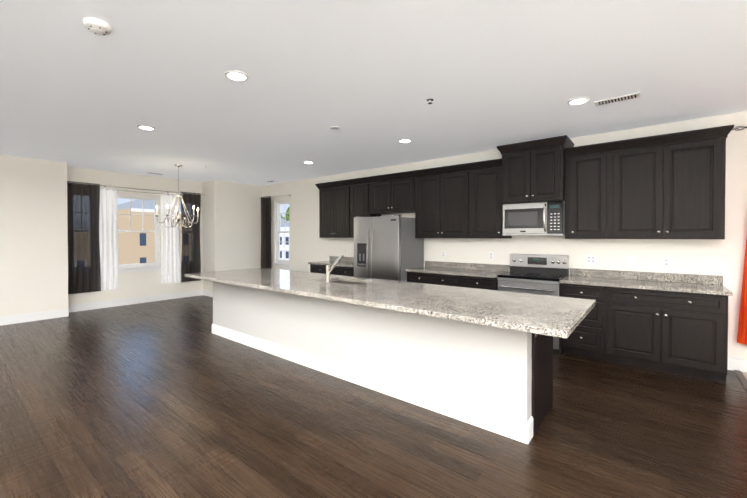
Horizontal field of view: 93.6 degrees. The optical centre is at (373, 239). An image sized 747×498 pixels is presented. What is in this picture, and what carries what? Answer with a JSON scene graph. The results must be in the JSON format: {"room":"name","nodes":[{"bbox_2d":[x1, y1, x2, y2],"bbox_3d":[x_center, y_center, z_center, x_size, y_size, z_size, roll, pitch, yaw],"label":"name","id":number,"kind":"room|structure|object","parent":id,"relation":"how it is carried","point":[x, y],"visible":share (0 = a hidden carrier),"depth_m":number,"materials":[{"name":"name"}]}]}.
{"room":"kitchen and dining room","nodes":[
{"label":"kitchen and dining room","id":0,"kind":"room"},
{"bbox_2d":[0,295,746,497],"bbox_3d":[-2.557,1.466,3.352,9.520,0.100,9.060,1,1,39],"label":"floor","id":1,"kind":"structure","parent":0,"point":[173,398],"depth_m":2.64,"materials":[{"name":"brown wood"}]},
{"bbox_2d":[310,264,333,274],"bbox_3d":[-0.850,0.933,7.199,0.690,0.880,0.607,1,1,39],"label":"base cabinet","id":2,"kind":"object","parent":1,"relation":"on","point":[313,268],"depth_m":7.00,"materials":[{"name":"black wood"}]},
{"bbox_2d":[334,266,353,276],"bbox_3d":[-0.313,0.938,6.769,0.687,0.880,0.607,1,1,39],"label":"base cabinet","id":3,"kind":"object","parent":1,"relation":"on","point":[343,271],"depth_m":6.57,"materials":[{"name":"black wood"}]},
{"bbox_2d":[308,256,353,266],"bbox_3d":[-0.600,0.424,6.976,1.402,0.138,0.633,1,1,39],"label":"countertop","id":4,"kind":"structure","parent":3,"relation":"on","point":[347,262],"depth_m":7.09,"materials":[{"name":"stone"}]},
{"bbox_2d":[354,214,423,281],"bbox_3d":[0.245,0.485,6.122,0.964,1.800,0.837,1,1,39],"label":"refrigerator","id":5,"kind":"object","parent":1,"relation":"on","point":[388,247],"visible":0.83,"depth_m":5.80,"materials":[{"name":"grey metal"}]},
{"bbox_2d":[209,280,589,443],"bbox_3d":[-0.323,0.968,4.052,4.773,0.880,0.762,1,1,39],"label":"kitchen island","id":6,"kind":"object","parent":1,"relation":"on","point":[482,358],"depth_m":3.06,"materials":[{"name":"white paint"}]},
{"bbox_2d":[185,272,584,338],"bbox_3d":[-0.587,0.512,3.718,4.804,0.040,0.670,1,1,39],"label":"island countertop","id":7,"kind":"structure","parent":6,"relation":"on","point":[559,322],"depth_m":2.82,"materials":[{"name":"beige stone"}]},
{"bbox_2d":[325,255,343,282],"bbox_3d":[-0.437,0.330,4.070,0.105,0.316,0.311,1,1,39],"label":"faucet","id":8,"kind":"object","parent":7,"relation":"on","point":[329,268],"visible":1,"depth_m":3.99,"materials":[{"name":"silver metal"}]},
{"bbox_2d":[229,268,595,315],"bbox_3d":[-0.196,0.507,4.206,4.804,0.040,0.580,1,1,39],"label":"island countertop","id":9,"kind":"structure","parent":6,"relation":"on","point":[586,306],"depth_m":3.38,"materials":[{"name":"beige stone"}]},
{"bbox_2d":[333,280,368,283],"bbox_3d":[-0.333,0.621,4.201,0.640,0.212,0.420,1,1,39],"label":"sink","id":10,"kind":"object","parent":9,"relation":"in","point":[334,281],"depth_m":4.34,"materials":[{"name":"silver metal"}]},
{"bbox_2d":[407,272,459,286],"bbox_3d":[1.086,0.951,5.649,0.931,0.880,0.607,1,1,39],"label":"base cabinet","id":11,"kind":"object","parent":1,"relation":"on","point":[417,277],"depth_m":5.39,"materials":[{"name":"black wood"}]},
{"bbox_2d":[459,276,497,290],"bbox_3d":[1.664,0.956,5.187,0.549,0.880,0.607,1,1,39],"label":"base cabinet","id":12,"kind":"object","parent":1,"relation":"on","point":[462,281],"depth_m":4.94,"materials":[{"name":"black wood"}]},
{"bbox_2d":[406,261,509,277],"bbox_3d":[1.293,0.442,5.462,1.479,0.138,0.633,1,1,39],"label":"countertop","id":13,"kind":"structure","parent":12,"relation":"on","point":[471,269],"depth_m":5.46,"materials":[{"name":"stone"}]},
{"bbox_2d":[497,253,568,353],"bbox_3d":[2.148,0.803,4.739,0.755,1.195,0.683,1,1,39],"label":"range","id":14,"kind":"object","parent":1,"relation":"on","point":[542,274],"visible":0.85,"depth_m":4.70,"materials":[{"name":"silver metal"}]},
{"bbox_2d":[560,283,607,360],"bbox_3d":[2.655,0.965,4.393,0.460,0.880,0.607,1,1,39],"label":"base cabinet","id":15,"kind":"object","parent":1,"relation":"on","point":[587,339],"depth_m":4.12,"materials":[{"name":"black wood"}]},
{"bbox_2d":[604,287,727,382],"bbox_3d":[3.225,0.970,3.937,1.000,0.880,0.607,1,1,39],"label":"base cabinet","id":16,"kind":"object","parent":1,"relation":"on","point":[683,333],"depth_m":3.66,"materials":[{"name":"black wood"}]},
{"bbox_2d":[560,268,732,295],"bbox_3d":[3.048,0.457,4.058,1.485,0.138,0.633,1,1,39],"label":"countertop","id":17,"kind":"structure","parent":16,"relation":"on","point":[696,283],"depth_m":4.04,"materials":[{"name":"stone"}]},
{"bbox_2d":[734,370,746,392],"bbox_3d":[1.183,1.444,0.358,0.060,0.013,8.760,1,1,39],"label":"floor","id":18,"kind":"structure","parent":1,"relation":"on","point":[741,377],"depth_m":3.55,"materials":[{"name":"brown wood"}]},
{"bbox_2d":[0,111,746,358],"bbox_3d":[-1.354,0.037,2.374,12.600,2.780,9.060,1,1,39],"label":"wall","id":19,"kind":"structure","parent":0,"point":[33,241],"depth_m":6.01,"materials":[{"name":"white paint"}]},
{"bbox_2d":[0,308,68,325],"bbox_3d":[-7.053,1.334,4.458,0.014,0.140,4.870,1,1,39],"label":"baseboard","id":20,"kind":"structure","parent":19,"relation":"attached to","point":[6,320],"depth_m":6.00,"materials":[{"name":"white wood"}]},
{"bbox_2d":[68,289,201,312],"bbox_3d":[-5.025,1.298,7.632,0.014,0.140,2.620,1,1,39],"label":"baseboard","id":21,"kind":"structure","parent":19,"relation":"attached to","point":[135,300],"depth_m":7.46,"materials":[{"name":"white wood"}]},
{"bbox_2d":[67,181,204,293],"bbox_3d":[-4.978,-0.056,7.578,0.137,2.130,2.623,1,1,39],"label":"curtain","id":22,"kind":"object","parent":19,"relation":"hanging from","point":[92,266],"visible":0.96,"depth_m":7.06,"materials":[{"name":"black fabric"}]},
{"bbox_2d":[116,194,181,272],"bbox_3d":[-5.083,-0.142,7.636,0.158,1.660,2.500,1,1,39],"label":"dining room window","id":23,"kind":"structure","parent":19,"relation":"in","point":[130,268],"depth_m":7.71,"materials":[{"name":"white wood"}]},
{"bbox_2d":[202,289,212,296],"bbox_3d":[-3.959,1.289,8.447,0.600,0.140,0.014,1,1,39],"label":"baseboard","id":24,"kind":"structure","parent":19,"relation":"attached to","point":[204,292],"depth_m":8.48,"materials":[{"name":"white wood"}]},
{"bbox_2d":[259,194,290,268],"bbox_3d":[-2.457,-0.060,8.789,1.263,2.110,0.120,1,1,39],"label":"window curtain","id":25,"kind":"object","parent":19,"relation":"hanging from","point":[266,232],"visible":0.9,"depth_m":8.97,"materials":[{"name":"black fabric"}]},
{"bbox_2d":[273,200,290,267],"bbox_3d":[-2.247,-0.155,8.762,0.700,1.660,0.158,1,1,39],"label":"window","id":26,"kind":"structure","parent":19,"relation":"in","point":[283,263],"depth_m":8.91,"materials":[{"name":"white wood"}]},
{"bbox_2d":[319,179,350,237],"bbox_3d":[-0.691,-0.610,7.217,0.892,1.124,0.353,1,1,39],"label":"upper cabinet","id":27,"kind":"object","parent":19,"relation":"attached to","point":[334,197],"depth_m":7.05,"materials":[{"name":"black wood"}]},
{"bbox_2d":[351,178,381,237],"bbox_3d":[-0.153,-0.605,6.786,0.488,1.124,0.353,1,1,39],"label":"upper cabinet","id":28,"kind":"object","parent":19,"relation":"attached to","point":[360,187],"depth_m":6.63,"materials":[{"name":"black wood"}]},
{"bbox_2d":[371,170,414,213],"bbox_3d":[0.420,-0.825,6.325,0.980,0.674,0.353,1,1,39],"label":"upper cabinet","id":29,"kind":"object","parent":19,"relation":"attached to","point":[390,193],"depth_m":6.16,"materials":[{"name":"black wood"}]},
{"bbox_2d":[415,163,470,237],"bbox_3d":[1.181,-0.593,5.718,0.970,1.124,0.353,1,1,39],"label":"upper cabinet","id":30,"kind":"object","parent":19,"relation":"attached to","point":[459,201],"depth_m":5.55,"materials":[{"name":"black wood"}]},
{"bbox_2d":[489,252,493,259],"bbox_3d":[1.825,0.245,5.436,0.072,0.115,0.008,1,1,39],"label":"electrical outlet","id":31,"kind":"object","parent":19,"relation":"attached to","point":[491,255],"visible":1,"depth_m":5.43,"materials":[{"name":"white plastic"}]},
{"bbox_2d":[471,158,511,237],"bbox_3d":[1.759,-0.588,5.256,0.509,1.124,0.353,1,1,39],"label":"upper cabinet","id":32,"kind":"object","parent":19,"relation":"attached to","point":[486,177],"depth_m":5.11,"materials":[{"name":"black wood"}]},
{"bbox_2d":[497,135,573,203],"bbox_3d":[2.202,-0.897,4.787,0.860,0.795,0.528,1,1,39],"label":"upper cabinet","id":33,"kind":"object","parent":19,"relation":"attached to","point":[533,171],"visible":0.98,"depth_m":4.59,"materials":[{"name":"black wood"}]},
{"bbox_2d":[502,201,564,235],"bbox_3d":[2.208,-0.280,4.802,0.756,0.435,0.503,1,1,39],"label":"microwave","id":34,"kind":"object","parent":33,"relation":"attached to","point":[536,219],"visible":1,"depth_m":4.64,"materials":[{"name":"grey metal"}]},
{"bbox_2d":[564,142,611,238],"bbox_3d":[2.741,-0.589,4.470,0.477,1.144,0.353,1,1,39],"label":"upper cabinet","id":35,"kind":"object","parent":19,"relation":"attached to","point":[588,168],"depth_m":4.32,"materials":[{"name":"black wood"}]},
{"bbox_2d":[586,255,595,263],"bbox_3d":[2.859,0.255,4.609,0.116,0.115,0.008,1,1,39],"label":"electrical outlet","id":36,"kind":"object","parent":19,"relation":"attached to","point":[590,259],"visible":1,"depth_m":4.61,"materials":[{"name":"white plastic"}]},
{"bbox_2d":[627,256,634,265],"bbox_3d":[3.189,0.258,4.344,0.072,0.115,0.008,1,1,39],"label":"electrical outlet","id":37,"kind":"object","parent":19,"relation":"attached to","point":[630,260],"visible":1,"depth_m":4.34,"materials":[{"name":"white plastic"}]},
{"bbox_2d":[662,257,669,266],"bbox_3d":[3.453,0.260,4.133,0.072,0.115,0.008,1,1,39],"label":"electrical outlet","id":38,"kind":"object","parent":19,"relation":"attached to","point":[665,261],"visible":1,"depth_m":4.13,"materials":[{"name":"white plastic"}]},
{"bbox_2d":[612,125,727,238],"bbox_3d":[3.311,-0.584,4.014,0.983,1.144,0.353,1,1,39],"label":"upper cabinet","id":39,"kind":"object","parent":19,"relation":"attached to","point":[668,186],"depth_m":3.83,"materials":[{"name":"black wood"}]},
{"bbox_2d":[727,357,746,371],"bbox_3d":[5.009,1.351,2.897,3.000,0.140,0.014,1,1,39],"label":"baseboard","id":40,"kind":"structure","parent":19,"relation":"attached to","point":[739,364],"depth_m":3.77,"materials":[{"name":"white wood"}]},
{"bbox_2d":[732,126,746,344],"bbox_3d":[4.809,-0.029,2.936,2.580,2.340,0.177,1,1,39],"label":"curtain","id":41,"kind":"object","parent":19,"relation":"hanging from","point":[742,333],"visible":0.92,"depth_m":3.65,"materials":[{"name":"orange fabric"}]},
{"bbox_2d":[0,0,746,185],"bbox_3d":[-1.354,-1.413,2.357,12.600,0.120,9.060,1,1,39],"label":"ceiling","id":42,"kind":"structure","parent":0,"point":[369,78],"depth_m":2.95,"materials":[{"name":"white paint"}]},
{"bbox_2d":[83,17,111,34],"bbox_3d":[-1.728,-1.328,2.196,0.144,0.046,0.144,1,1,39],"label":"smoke detector","id":43,"kind":"object","parent":42,"relation":"attached to","point":[97,26],"visible":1,"depth_m":2.17,"materials":[{"name":"white plastic"}]},
{"bbox_2d":[137,125,154,129],"bbox_3d":[-2.769,-1.368,4.271,0.190,0.013,0.190,1,1,39],"label":"recessed light","id":44,"kind":"object","parent":42,"relation":"in","point":[145,127],"visible":0.96,"depth_m":4.25,"materials":[{"name":"white plastic"}]},
{"bbox_2d":[155,164,198,227],"bbox_3d":[-3.624,-0.815,6.577,0.756,1.170,0.729,1,1,39],"label":"chandelier","id":45,"kind":"object","parent":42,"relation":"hanging from","point":[178,217],"visible":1,"depth_m":6.52,"materials":[{"name":"silver metal"}]},
{"bbox_2d":[224,70,248,80],"bbox_3d":[-1.129,-1.352,2.895,0.190,0.013,0.190,1,1,39],"label":"recessed light","id":46,"kind":"object","parent":42,"relation":"in","point":[235,75],"visible":1,"depth_m":2.87,"materials":[{"name":"white glass"}]},
{"bbox_2d":[330,126,339,129],"bbox_3d":[-0.465,-1.368,4.285,0.124,0.013,0.124,1,1,39],"label":"smoke detector","id":47,"kind":"object","parent":42,"relation":"attached to","point":[335,127],"visible":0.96,"depth_m":4.26,"materials":[{"name":"white plastic"}]},
{"bbox_2d":[398,138,411,142],"bbox_3d":[0.435,-1.374,4.858,0.190,0.013,0.190,1,1,39],"label":"recessed light","id":48,"kind":"object","parent":42,"relation":"in","point":[405,140],"visible":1,"depth_m":4.83,"materials":[{"name":"white glass"}]},
{"bbox_2d":[567,97,589,104],"bbox_3d":[2.005,-1.358,3.435,0.190,0.013,0.190,1,1,39],"label":"recessed light","id":49,"kind":"object","parent":42,"relation":"in","point":[578,100],"visible":1,"depth_m":3.42,"materials":[{"name":"white glass"}]},
{"bbox_2d":[594,92,640,105],"bbox_3d":[2.358,-1.360,3.396,0.360,0.010,0.130,1,1,39],"label":"ceiling vent","id":50,"kind":"object","parent":42,"relation":"in","point":[619,99],"visible":1,"depth_m":3.38,"materials":[{"name":"white plastic"}]},
{"label":"outside","id":51,"kind":"structure","parent":0,"visible":0},
{"bbox_3d":[-20.235,4.542,54.453,220.000,0.200,220.000,1,1,39],"label":"ground","id":52,"kind":"structure","parent":51,"visible":0},
{"bbox_2d":[118,199,181,264],"bbox_3d":[-37.729,-0.798,44.698,20.800,10.700,40.600,1,1,39],"label":"brick building","id":53,"kind":"structure","parent":52,"relation":"on","point":[136,247],"depth_m":42.12,"materials":[{"name":"beige brick"}]},
{"bbox_2d":[280,218,288,259],"bbox_3d":[-18.747,-0.689,74.979,49.000,9.800,10.600,1,1,39],"label":"townhouses","id":54,"kind":"structure","parent":52,"relation":"on","point":[286,242],"depth_m":67.44,"materials":[{"name":"white"}]},
{"bbox_2d":[281,207,288,220],"bbox_3d":[-18.411,-4.340,99.432,74.667,16.551,13.305,1,1,39],"label":"trees","id":55,"kind":"object","parent":52,"relation":"on","point":[287,215],"depth_m":102.59,"materials":[{"name":"green plant"}]}
]}

